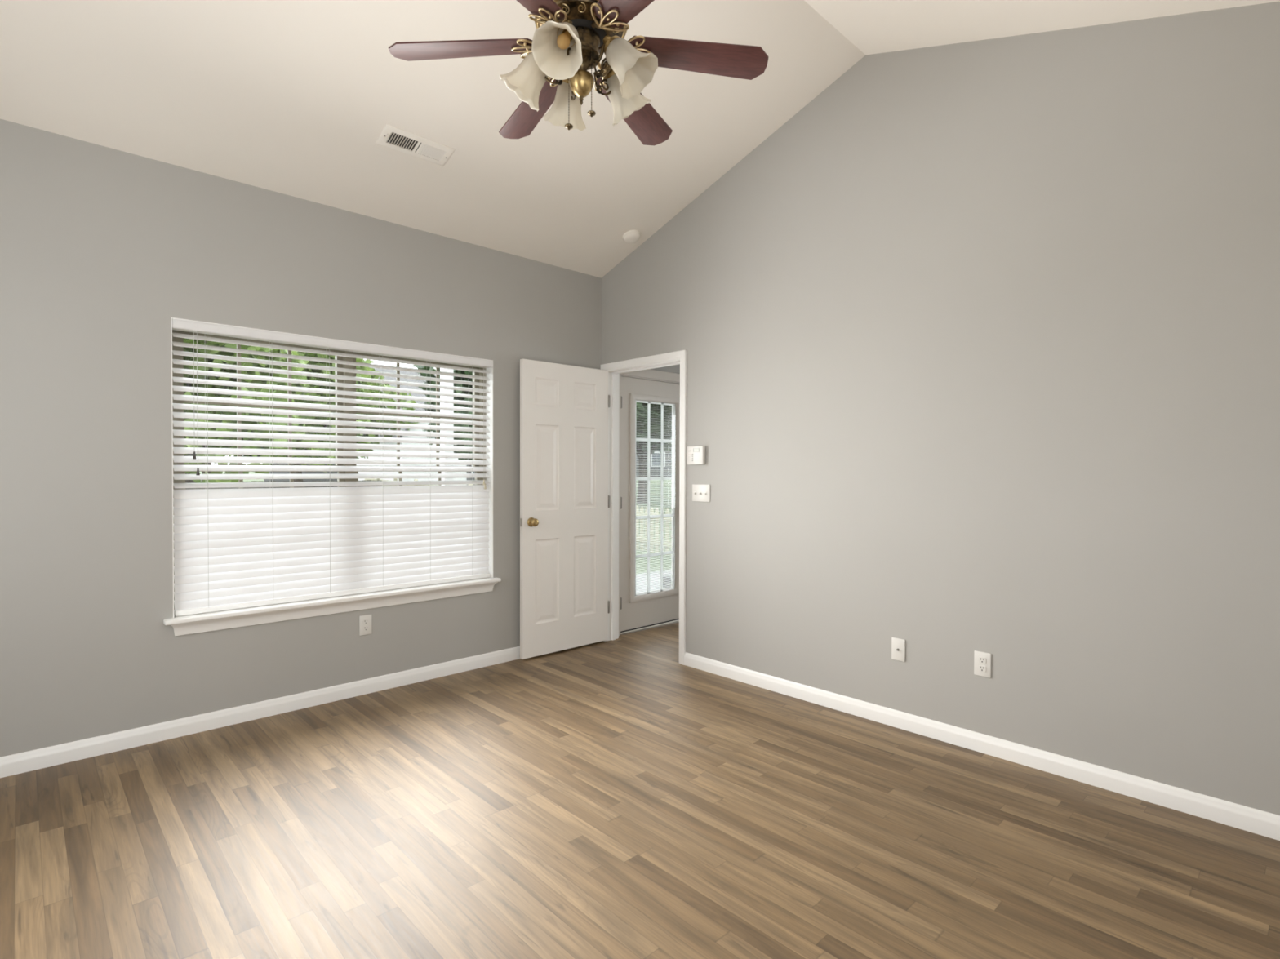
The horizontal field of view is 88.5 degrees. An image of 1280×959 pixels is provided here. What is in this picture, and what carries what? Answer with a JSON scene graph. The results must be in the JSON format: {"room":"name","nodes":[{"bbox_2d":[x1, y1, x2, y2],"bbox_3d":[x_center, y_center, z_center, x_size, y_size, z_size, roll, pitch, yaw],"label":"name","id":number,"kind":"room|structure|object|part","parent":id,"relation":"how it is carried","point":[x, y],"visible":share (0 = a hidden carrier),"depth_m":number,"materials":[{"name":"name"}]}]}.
{"room":"empty bedroom","nodes":[
{"label":"empty bedroom","id":0,"kind":"room"},
{"bbox_2d":[0,119,679,757],"bbox_3d":[-0.605,-0.100,4.813,8.140,2.850,0.160,-1,1,-43],"label":"wall","id":1,"kind":"structure","parent":0,"point":[100,246],"depth_m":3.10,"materials":[{"name":"grey paint"}]},
{"bbox_2d":[0,646,519,777],"bbox_3d":[-1.862,1.198,3.525,4.284,0.084,0.014,-1,1,-43],"label":"baseboard","id":2,"kind":"structure","parent":1,"relation":"attached to","point":[33,760],"depth_m":3.31,"materials":[{"name":"white paint"}]},
{"bbox_2d":[163,317,501,635],"bbox_3d":[-1.648,-0.019,3.786,1.818,1.529,0.216,-1,1,-43],"label":"window","id":3,"kind":"structure","parent":1,"relation":"in","point":[236,618],"depth_m":3.69,"materials":[{"name":"white paint"}]},
{"bbox_3d":[-2.022,-0.397,3.544,0.798,0.708,0.028,-1,1,-43],"label":"sash","id":4,"kind":"part","parent":3,"relation":"part of","materials":[{"name":"beige plastic"}]},
{"bbox_3d":[-2.005,0.275,3.533,0.798,0.706,0.028,-1,1,-43],"label":"sash","id":5,"kind":"part","parent":3,"relation":"part of","materials":[{"name":"beige plastic"}]},
{"bbox_3d":[-1.625,0.671,3.769,1.818,0.023,0.143,-1,1,-43],"label":"sill","id":6,"kind":"part","parent":3,"relation":"part of","materials":[{"name":"white paint"}]},
{"bbox_2d":[172,318,493,616],"bbox_3d":[-1.628,-0.060,3.774,1.741,1.436,0.075,-1,1,-43],"label":"window blind","id":7,"kind":"object","parent":3,"relation":"attached to","point":[242,548],"visible":0.96,"depth_m":3.64,"materials":[{"name":"white plastic"}]},
{"bbox_3d":[-2.182,-0.427,3.213,0.002,0.610,0.002,-1,1,-43],"label":"lift cord","id":8,"kind":"part","parent":7,"relation":"part of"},
{"bbox_3d":[-2.172,-0.387,3.223,0.002,0.690,0.002,-1,1,-43],"label":"lift cord","id":9,"kind":"part","parent":7,"relation":"part of","materials":[{"name":"white fabric"}]},
{"bbox_3d":[-2.165,-0.045,3.282,0.002,1.375,0.051,-1,1,-43],"label":"ladder cord","id":10,"kind":"part","parent":7,"relation":"part of","materials":[{"name":"white fabric"}]},
{"bbox_3d":[-1.954,-0.047,3.482,0.002,1.375,0.051,-1,1,-43],"label":"ladder cord","id":11,"kind":"part","parent":7,"relation":"part of","materials":[{"name":"white fabric"}]},
{"bbox_3d":[-1.745,-0.050,3.679,0.002,1.375,0.051,-1,1,-43],"label":"ladder cord","id":12,"kind":"part","parent":7,"relation":"part of","materials":[{"name":"white fabric"}]},
{"bbox_3d":[-1.639,0.644,3.792,1.728,0.026,0.052,-1,1,-43],"label":"rail","id":13,"kind":"part","parent":7,"relation":"part of","materials":[{"name":"white paint"}]},
{"bbox_3d":[-1.529,-0.052,3.884,0.002,1.375,0.051,-1,1,-43],"label":"ladder cord","id":14,"kind":"part","parent":7,"relation":"part of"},
{"bbox_3d":[-1.315,-0.054,4.087,0.002,1.375,0.051,-1,1,-43],"label":"ladder cord","id":15,"kind":"part","parent":7,"relation":"part of","materials":[{"name":"white fabric"}]},
{"bbox_3d":[-1.396,-0.404,4.137,0.839,0.708,0.028,-1,1,-43],"label":"sash","id":16,"kind":"part","parent":3,"relation":"part of","materials":[{"name":"beige plastic"}]},
{"bbox_3d":[-1.378,0.268,4.126,0.839,0.706,0.028,-1,1,-43],"label":"sash","id":17,"kind":"part","parent":3,"relation":"part of","materials":[{"name":"beige plastic"}]},
{"bbox_2d":[359,614,371,635],"bbox_3d":[-1.581,0.839,3.788,0.070,0.114,0.009,-1,1,-43],"label":"wall outlet","id":18,"kind":"object","parent":1,"relation":"attached to","point":[365,621],"visible":1,"depth_m":3.78,"materials":[{"name":"white plastic"}]},
{"bbox_2d":[363,626,368,631],"bbox_3d":[-1.580,0.859,3.786,0.033,0.027,0.004,-1,1,-43],"label":"receptacle","id":19,"kind":"object","parent":18,"relation":"attached to","point":[365,628],"depth_m":3.78,"materials":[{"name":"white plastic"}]},
{"bbox_2d":[363,619,368,624],"bbox_3d":[-1.580,0.820,3.786,0.033,0.027,0.004,-1,1,-43],"label":"receptacle","id":20,"kind":"object","parent":18,"relation":"attached to","point":[365,621],"depth_m":3.78,"materials":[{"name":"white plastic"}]},
{"bbox_2d":[520,359,609,659],"bbox_3d":[-0.514,0.199,4.689,0.774,2.024,0.135,-1,1,-43],"label":"door","id":21,"kind":"structure","parent":1,"relation":"in","point":[565,499],"depth_m":4.64,"materials":[{"name":"white paint"}]},
{"bbox_3d":[-0.801,0.290,4.431,0.002,0.056,0.025,-1,1,-43],"label":"latch plate","id":22,"kind":"part","parent":21,"relation":"part of","materials":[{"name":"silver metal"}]},
{"bbox_3d":[-0.720,0.290,4.443,0.064,0.064,0.059,-1,1,-43],"label":"knob","id":23,"kind":"part","parent":21,"relation":"part of","materials":[{"name":"gold metal"}]},
{"bbox_2d":[620,376,679,632],"bbox_3d":[0.137,0.196,5.411,0.794,2.012,0.103,-1,1,-43],"label":"door","id":24,"kind":"structure","parent":1,"relation":"in","point":[647,608],"depth_m":5.36,"materials":[{"name":"beige paint"}]},
{"bbox_3d":[0.131,0.148,5.420,0.594,1.668,0.033,-1,1,-43],"label":"lite frame","id":25,"kind":"part","parent":24,"relation":"part of","materials":[{"name":"beige paint"}]},
{"bbox_2d":[635,404,673,593],"bbox_3d":[0.117,0.156,5.434,0.440,1.528,0.012,-1,1,-43],"label":"mini blind","id":26,"kind":"object","parent":24,"relation":"attached to","point":[648,478],"depth_m":5.45,"materials":[{"name":"plastic"}]},
{"bbox_2d":[635,400,675,595],"bbox_3d":[0.119,0.148,5.433,0.462,1.573,0.030,-1,1,-43],"label":"grille","id":27,"kind":"object","parent":24,"relation":"attached to","point":[669,590],"depth_m":5.45,"materials":[{"name":"white plastic"}]},
{"bbox_2d":[0,622,1279,958],"bbox_3d":[0.938,1.302,3.199,8.100,0.100,4.380,-1,1,-43],"label":"floor","id":28,"kind":"structure","parent":0,"point":[620,798],"depth_m":2.30,"materials":[{"name":"brown wood"}]},
{"bbox_2d":[0,0,1279,278],"bbox_3d":[-0.402,-1.878,1.959,4.580,0.908,4.580,-1,1,-43],"label":"ceiling","id":29,"kind":"structure","parent":0,"point":[295,98],"depth_m":3.04,"materials":[{"name":"white paint"}]},
{"bbox_2d":[375,124,455,166],"bbox_3d":[-1.141,-1.701,3.352,0.362,0.048,0.132,-1,1,-43],"label":"ceiling vent","id":30,"kind":"object","parent":29,"relation":"in","point":[392,137],"visible":1,"depth_m":3.34,"materials":[{"name":"white metal"}]},
{"bbox_2d":[388,0,768,145],"bbox_3d":[-0.190,-1.662,2.136,1.169,1.105,1.206,-1,1,-43],"label":"ceiling fan","id":31,"kind":"object","parent":29,"relation":"hanging from","point":[571,37],"visible":1,"depth_m":2.11,"materials":[{"name":"brown wood"}]},
{"bbox_3d":[-0.571,-1.390,2.121,0.464,0.006,0.132,-4,13,-3],"label":"blade","id":32,"kind":"part","parent":31,"relation":"part of","materials":[{"name":"brown wood"}]},
{"bbox_3d":[-0.358,-1.318,2.146,0.154,0.137,0.155,42,12,12],"label":"lamp shade","id":33,"kind":"part","parent":31,"relation":"part of","materials":[{"name":"white glass"}]},
{"bbox_3d":[-0.397,-1.395,2.460,0.132,0.006,0.464,-14,4,-33],"label":"blade","id":34,"kind":"part","parent":31,"relation":"part of","materials":[{"name":"brown wood"}]},
{"bbox_3d":[-0.365,-1.385,1.801,0.132,0.006,0.464,13,11,25],"label":"blade","id":35,"kind":"part","parent":31,"relation":"part of","materials":[{"name":"brown wood"}]},
{"bbox_3d":[-0.276,-1.346,2.136,0.075,0.122,0.012,0,1,-3],"label":"lamp arm","id":36,"kind":"part","parent":31,"relation":"part of","materials":[{"name":"brown metal"}]},
{"bbox_3d":[-0.234,-1.315,1.978,0.155,0.137,0.154,0,-39,15],"label":"lamp shade","id":37,"kind":"part","parent":31,"relation":"part of","materials":[{"name":"white glass"}]},
{"bbox_3d":[-0.231,-1.331,1.992,0.040,0.087,0.040,0,-39,15],"label":"bulb","id":38,"kind":"part","parent":31,"relation":"part of","materials":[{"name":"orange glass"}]},
{"bbox_3d":[-0.252,-1.320,2.298,0.155,0.137,0.154,0,41,-21],"label":"lamp shade","id":39,"kind":"part","parent":31,"relation":"part of","materials":[{"name":"white glass"}]},
{"bbox_2d":[562,78,568,83],"bbox_3d":[-0.229,-1.383,2.250,0.074,0.044,0.072,0,41,-21],"label":"socket","id":40,"kind":"object","parent":31,"relation":"attached to","point":[566,81],"depth_m":2.23,"materials":[{"name":"gold metal"}]},
{"bbox_2d":[557,20,575,47],"bbox_3d":[-0.224,-1.380,2.029,0.074,0.044,0.072,0,-39,15],"label":"bulb","id":41,"kind":"object","parent":31,"relation":"attached to","point":[572,43],"depth_m":2.02,"materials":[{"name":"glass"}]},
{"bbox_3d":[-0.225,-1.250,2.082,0.003,0.260,0.003,-1,1,-43],"label":"pull chain","id":42,"kind":"part","parent":31,"relation":"part of","materials":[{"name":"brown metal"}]},
{"bbox_3d":[-0.222,-1.347,2.220,0.012,0.122,0.075,0,1,-21],"label":"lamp arm","id":43,"kind":"part","parent":31,"relation":"part of","materials":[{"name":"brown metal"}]},
{"bbox_3d":[-0.191,-1.286,2.141,0.083,0.077,0.083,-1,1,-43],"label":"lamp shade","id":44,"kind":"part","parent":31,"relation":"part of","materials":[{"name":"gold metal"}]},
{"bbox_3d":[-0.154,-1.277,2.094,0.003,0.217,0.003,-1,1,-43],"label":"pull chain","id":45,"kind":"part","parent":31,"relation":"part of","materials":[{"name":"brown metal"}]},
{"bbox_3d":[-0.119,-1.345,2.094,0.075,0.122,0.012,1,1,33],"label":"lamp arm","id":46,"kind":"part","parent":31,"relation":"part of","materials":[{"name":"brown metal"}]},
{"bbox_3d":[-0.125,-1.346,2.194,0.075,0.122,0.012,-1,1,-39],"label":"lamp arm","id":47,"kind":"part","parent":31,"relation":"part of","materials":[{"name":"brown metal"}]},
{"bbox_2d":[603,63,614,81],"bbox_3d":[-0.098,-1.382,2.210,0.074,0.044,0.072,1,41,51],"label":"socket","id":48,"kind":"object","parent":31,"relation":"attached to","point":[610,77],"depth_m":2.19,"materials":[{"name":"gold metal"}]},
{"bbox_2d":[603,35,619,55],"bbox_3d":[-0.095,-1.380,2.069,0.072,0.044,0.074,-40,-4,6],"label":"socket","id":49,"kind":"object","parent":31,"relation":"attached to","point":[608,41],"depth_m":2.05,"materials":[{"name":"gold metal"}]},
{"bbox_3d":[0.016,-1.384,1.820,0.132,0.006,0.464,14,-2,-33],"label":"blade","id":50,"kind":"part","parent":31,"relation":"part of","materials":[{"name":"brown wood"}]},
{"bbox_3d":[-0.060,-1.319,2.247,0.155,0.137,0.154,1,41,51],"label":"lamp shade","id":51,"kind":"part","parent":31,"relation":"part of","materials":[{"name":"white glass"}]},
{"bbox_3d":[-0.043,-1.316,2.067,0.154,0.137,0.155,-40,-4,6],"label":"lamp shade","id":52,"kind":"part","parent":31,"relation":"part of","materials":[{"name":"white glass"}]},
{"bbox_3d":[-0.017,-1.394,2.478,0.132,0.006,0.464,-12,-9,26],"label":"blade","id":53,"kind":"part","parent":31,"relation":"part of","materials":[{"name":"brown wood"}]},
{"bbox_3d":[0.190,-1.389,2.159,0.464,0.006,0.132,5,-11,-3],"label":"blade","id":54,"kind":"part","parent":31,"relation":"part of","materials":[{"name":"brown wood"}]},
{"bbox_2d":[622,230,640,243],"bbox_3d":[-0.058,-1.669,4.522,0.122,0.064,0.127,1,1,28],"label":"smoke detector","id":55,"kind":"object","parent":29,"relation":"attached to","point":[631,236],"visible":1,"depth_m":4.49,"materials":[{"name":"white plastic"}]},
{"bbox_2d":[601,1,1279,815],"bbox_3d":[1.213,-0.480,3.484,0.120,3.458,4.260,-1,1,-43],"label":"wall","id":56,"kind":"structure","parent":0,"point":[981,340],"depth_m":2.94,"materials":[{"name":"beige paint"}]},
{"bbox_2d":[600,349,686,665],"bbox_3d":[0.329,0.167,5.111,1.097,2.112,1.058,-1,1,-43],"label":"door frame","id":57,"kind":"structure","parent":56,"relation":"attached to","point":[615,369],"depth_m":4.97,"materials":[{"name":"white paint"}]},
{"bbox_3d":[0.101,0.182,4.766,0.016,2.092,0.872,-1,1,-43],"label":"casing","id":58,"kind":"part","parent":57,"relation":"part of","materials":[{"name":"white paint"}]},
{"bbox_2d":[687,445,705,464],"bbox_3d":[0.365,-0.157,4.274,0.029,0.120,0.138,-1,1,-43],"label":"security keypad","id":59,"kind":"object","parent":56,"relation":"attached to","point":[695,455],"visible":1,"depth_m":4.25,"materials":[{"name":"white plastic"}]},
{"bbox_2d":[692,484,710,502],"bbox_3d":[0.391,0.088,4.256,0.021,0.112,0.152,-1,1,-43],"label":"light switch","id":60,"kind":"object","parent":56,"relation":"attached to","point":[700,493],"visible":1,"depth_m":4.25,"materials":[{"name":"white plastic"}]},
{"bbox_2d":[891,637,905,662],"bbox_3d":[1.299,0.858,3.308,0.017,0.112,0.070,-1,1,-43],"label":"plate","id":61,"kind":"object","parent":56,"relation":"attached to","point":[898,646],"visible":1,"depth_m":3.31,"materials":[{"name":"white plastic"}]},
{"bbox_2d":[684,652,1279,840],"bbox_3d":[1.461,1.213,3.144,0.014,0.084,3.383,-1,1,-43],"label":"baseboard","id":62,"kind":"structure","parent":56,"relation":"attached to","point":[1250,820],"depth_m":2.88,"materials":[{"name":"white paint"}]},
{"bbox_2d":[973,650,991,678],"bbox_3d":[1.575,0.850,3.022,0.009,0.112,0.073,-1,1,-43],"label":"wall outlet","id":63,"kind":"object","parent":56,"relation":"attached to","point":[982,660],"visible":1,"depth_m":3.02,"materials":[{"name":"white plastic"}]},
{"bbox_2d":[977,665,986,671],"bbox_3d":[1.574,0.870,3.021,0.004,0.027,0.033,-1,1,-43],"label":"receptacle","id":64,"kind":"object","parent":63,"relation":"attached to","point":[980,668],"depth_m":3.02,"materials":[{"name":"white plastic"}]},
{"bbox_2d":[977,657,986,663],"bbox_3d":[1.574,0.831,3.021,0.004,0.027,0.033,-1,1,-43],"label":"receptacle","id":65,"kind":"object","parent":63,"relation":"attached to","point":[980,660],"depth_m":3.02,"materials":[{"name":"white plastic"}]},
{"label":"outside","id":66,"kind":"structure","parent":0,"visible":0},
{"bbox_2d":[199,471,671,573],"bbox_3d":[-20.073,-0.654,62.244,130.000,2.343,110.000,-1,1,-43],"label":"lawn","id":67,"kind":"structure","parent":66,"point":[656,483],"depth_m":22.68,"materials":[{"name":"green plant"}]},
{"bbox_2d":[191,445,279,481],"bbox_3d":[-20.480,-2.691,30.458,8.687,7.012,8.044,0,1,-14],"label":"tree","id":68,"kind":"object","parent":67,"relation":"on","point":[261,447],"visible":0.02,"depth_m":31.77,"materials":[{"name":"green plant"}]},
{"bbox_3d":[-20.366,-3.306,30.612,8.586,5.787,8.097,0,1,-20],"label":"crown","id":69,"kind":"part","parent":68,"relation":"part of","materials":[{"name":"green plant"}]},
{"bbox_2d":[183,337,307,489],"bbox_3d":[-7.481,-1.031,11.052,3.486,4.969,3.992,-1,1,-43],"label":"tree","id":70,"kind":"object","parent":67,"relation":"on","point":[185,340],"visible":0.23,"depth_m":10.61,"materials":[{"name":"green plant"}]},
{"bbox_2d":[195,480,382,488],"bbox_3d":[-12.297,0.583,17.098,11.200,1.049,0.060,-1,1,-43],"label":"fence","id":71,"kind":"object","parent":67,"relation":"on","point":[362,480],"visible":0.09,"depth_m":18.94,"materials":[{"name":"brown wood"}]},
{"bbox_2d":[270,351,378,488],"bbox_3d":[-8.998,-1.601,16.915,4.290,5.731,4.552,0,1,-29],"label":"tree","id":72,"kind":"object","parent":67,"relation":"on","point":[300,353],"visible":0.08,"depth_m":16.49,"materials":[{"name":"green plant"}]},
{"bbox_2d":[282,358,419,458],"bbox_3d":[-10.448,-1.790,23.274,4.620,5.700,4.593,-1,1,-43],"label":"tree","id":73,"kind":"object","parent":67,"relation":"on","point":[363,375],"visible":0.06,"depth_m":23.13,"materials":[{"name":"green plant"}]},
{"bbox_2d":[263,367,475,484],"bbox_3d":[-14.698,-2.638,40.867,8.700,8.360,13.700,1,1,37],"label":"house","id":74,"kind":"structure","parent":67,"relation":"on","point":[380,370],"depth_m":38.43,"materials":[{"name":"grey"}]},
{"bbox_2d":[356,400,466,485],"bbox_3d":[-10.583,-1.002,30.486,4.300,5.460,4.100,1,1,37],"label":"garden shed","id":75,"kind":"object","parent":67,"relation":"on","point":[416,402],"visible":0.11,"depth_m":28.82,"materials":[{"name":"white"}]},
{"bbox_2d":[408,364,472,460],"bbox_3d":[-5.128,-1.691,19.876,3.290,5.744,4.177,0,1,-6],"label":"tree","id":76,"kind":"object","parent":67,"relation":"on","point":[422,367],"visible":0.1,"depth_m":18.92,"materials":[{"name":"green plant"}]},
{"bbox_2d":[364,478,671,555],"bbox_3d":[-5.215,0.592,18.545,0.110,1.249,21.847,0,1,-35],"label":"picket fence","id":77,"kind":"object","parent":67,"relation":"on","point":[642,513],"visible":0.16,"depth_m":11.00,"materials":[{"name":"paint"}]},
{"bbox_3d":[-10.830,0.326,26.493,0.020,0.785,2.219,0,1,-35],"label":"picket panel","id":78,"kind":"part","parent":77,"relation":"part of","materials":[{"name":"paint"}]},
{"bbox_3d":[0.379,0.826,10.677,0.040,0.533,2.380,0,1,-35],"label":"rail","id":79,"kind":"part","parent":77,"relation":"part of","materials":[{"name":"paint"}]},
{"bbox_3d":[0.403,0.849,10.695,0.020,0.785,2.219,0,1,-35],"label":"picket panel","id":80,"kind":"part","parent":77,"relation":"part of","materials":[{"name":"paint"}]},
{"bbox_2d":[635,568,671,593],"bbox_3d":[-0.941,1.519,6.423,11.000,0.365,2.580,-1,1,-43],"label":"floor","id":81,"kind":"structure","parent":67,"relation":"on","point":[669,569],"depth_m":8.50,"materials":[{"name":"concrete"}]},
{"bbox_2d":[440,368,453,485],"bbox_3d":[-1.736,0.001,5.906,0.130,2.770,0.130,-1,1,-43],"label":"porch post","id":82,"kind":"object","parent":81,"relation":"on","point":[444,370],"visible":0.05,"depth_m":5.87,"materials":[{"name":"white"}]},
{"bbox_2d":[662,574,671,588],"bbox_3d":[0.489,1.242,7.992,0.430,0.150,0.250,-1,1,-43],"label":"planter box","id":83,"kind":"object","parent":81,"relation":"on","point":[668,575],"visible":0.02,"depth_m":7.88,"materials":[{"name":"white"}]},
{"bbox_2d":[635,402,671,503],"bbox_3d":[0.039,-2.875,23.775,7.509,7.905,6.941,-1,1,-43],"label":"tree","id":84,"kind":"object","parent":67,"relation":"on","point":[642,461],"visible":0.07,"depth_m":22.77,"materials":[{"name":"green plant"}]},
{"bbox_3d":[-0.248,-3.688,23.898,6.879,6.284,7.036,0,1,-30],"label":"crown","id":85,"kind":"part","parent":84,"relation":"part of","materials":[{"name":"green plant"}]},
{"bbox_2d":[635,437,671,477],"bbox_3d":[4.412,-2.893,61.959,14.700,7.160,9.700,0,1,-3],"label":"house","id":86,"kind":"structure","parent":67,"relation":"on","point":[653,464],"depth_m":57.29,"materials":[{"name":"grey"}]},
{"bbox_3d":[1.585,-1.755,57.282,1.080,1.140,0.029,0,1,-3],"label":"pane","id":87,"kind":"part","parent":86,"relation":"part of","materials":[{"name":"clear glass"}]}
]}

